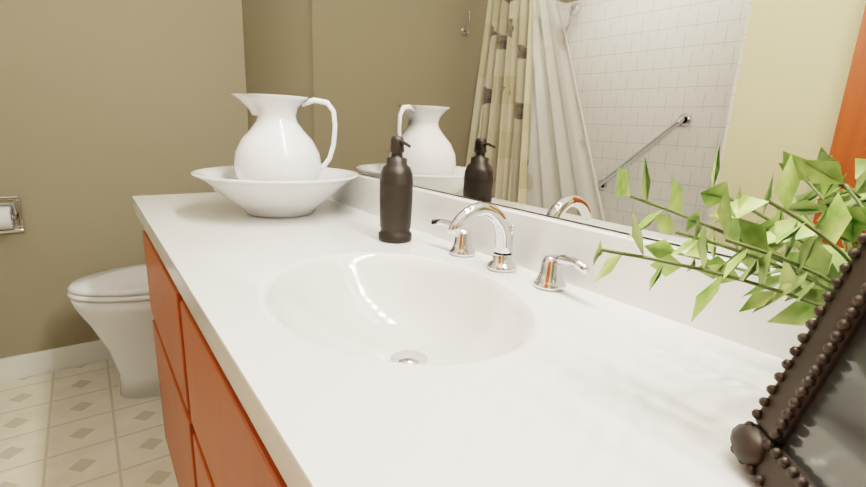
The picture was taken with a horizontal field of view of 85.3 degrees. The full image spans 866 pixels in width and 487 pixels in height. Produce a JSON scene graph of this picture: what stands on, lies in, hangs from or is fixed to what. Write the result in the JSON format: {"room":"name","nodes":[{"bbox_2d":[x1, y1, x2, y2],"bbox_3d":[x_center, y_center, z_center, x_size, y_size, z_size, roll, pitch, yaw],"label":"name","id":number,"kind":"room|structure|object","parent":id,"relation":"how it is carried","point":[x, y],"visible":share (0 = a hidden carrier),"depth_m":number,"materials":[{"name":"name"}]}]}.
{"room":"bathroom","nodes":[
{"label":"bathroom","id":0,"kind":"room"},
{"bbox_2d":[0,359,178,486],"bbox_3d":[-0.904,1.046,0.616,2.562,0.100,3.750,-8,17,-35],"label":"floor","id":1,"kind":"structure","parent":0,"point":[87,425],"depth_m":1.73,"materials":[{"name":"tile"}]},
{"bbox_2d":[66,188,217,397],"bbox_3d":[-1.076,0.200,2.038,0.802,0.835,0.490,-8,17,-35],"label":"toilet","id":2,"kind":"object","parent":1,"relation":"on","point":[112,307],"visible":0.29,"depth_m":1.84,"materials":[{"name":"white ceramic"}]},
{"bbox_2d":[132,167,815,486],"bbox_3d":[0.061,0.501,0.701,0.579,0.995,2.781,-8,17,-35],"label":"bathroom vanity","id":3,"kind":"object","parent":1,"relation":"on","point":[333,340],"visible":0.85,"depth_m":0.62,"materials":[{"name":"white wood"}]},
{"bbox_2d":[191,166,358,217],"bbox_3d":[-0.437,-0.146,1.343,0.446,0.115,0.446,-8,17,-35],"label":"bowl","id":4,"kind":"object","parent":3,"relation":"on","point":[277,199],"visible":0.83,"depth_m":1.22,"materials":[{"name":"white ceramic"}]},
{"bbox_2d":[230,93,336,180],"bbox_3d":[-0.421,-0.257,1.324,0.263,0.305,0.234,-8,17,-35],"label":"pitcher","id":5,"kind":"object","parent":4,"relation":"in","point":[276,142],"visible":0.69,"depth_m":1.24,"materials":[{"name":"white ceramic"}]},
{"bbox_2d":[378,136,412,242],"bbox_3d":[-0.079,-0.122,1.058,0.077,0.235,0.090,-8,17,-35],"label":"soap dispenser","id":6,"kind":"object","parent":3,"relation":"on","point":[396,185],"visible":1,"depth_m":1.04,"materials":[{"name":"brown metal"}]},
{"bbox_2d":[431,202,589,291],"bbox_3d":[0.091,-0.011,0.856,0.164,0.132,0.405,-8,17,-35],"label":"faucet","id":7,"kind":"object","parent":3,"relation":"on","point":[549,277],"visible":1,"depth_m":0.84,"materials":[{"name":"silver metal"}]},
{"bbox_2d":[593,147,865,325],"bbox_3d":[0.325,0.050,0.401,0.343,0.254,0.369,-8,17,-35],"label":"leaf plant","id":8,"kind":"object","parent":3,"relation":"on","point":[809,271],"visible":0.6,"depth_m":0.42,"materials":[{"name":"green plant"}]},
{"bbox_2d":[730,233,865,486],"bbox_3d":[0.284,0.067,0.259,0.206,0.282,0.210,-8,17,-35],"label":"frame","id":9,"kind":"object","parent":3,"relation":"on","point":[808,429],"visible":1,"depth_m":0.34,"materials":[{"name":"brown metal"}]},
{"bbox_2d":[0,0,247,358],"bbox_3d":[-1.615,-0.629,1.949,1.602,2.440,0.100,-8,17,-35],"label":"wall","id":10,"kind":"structure","parent":0,"point":[109,109],"depth_m":2.06,"materials":[{"name":"beige paint"}]},
{"bbox_2d":[0,196,24,233],"bbox_3d":[-1.748,-0.104,1.870,0.170,0.150,0.096,-8,17,-35],"label":"toilet paper holder","id":11,"kind":"object","parent":10,"relation":"attached to","point":[11,219],"visible":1,"depth_m":1.92,"materials":[{"name":"silver metal"}]},
{"bbox_2d":[0,340,111,381],"bbox_3d":[-1.630,0.515,2.188,1.598,0.104,0.013,-8,17,-35],"label":"baseboard","id":12,"kind":"structure","parent":10,"relation":"attached to","point":[36,363],"depth_m":2.12,"materials":[{"name":"white wood"}]},
{"bbox_2d":[242,0,777,268],"bbox_3d":[0.144,-0.321,1.020,0.100,2.440,3.750,-8,17,-35],"label":"wall","id":13,"kind":"structure","parent":0,"point":[278,47],"depth_m":1.89,"materials":[{"name":"beige paint"}]},
{"bbox_2d":[312,0,865,264],"bbox_3d":[0.366,-0.490,0.583,0.006,1.002,2.656,-8,17,-35],"label":"mirror","id":14,"kind":"object","parent":13,"relation":"attached to","point":[564,109],"visible":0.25,"depth_m":0.77,"materials":[{"name":"clear glass"}]}
]}

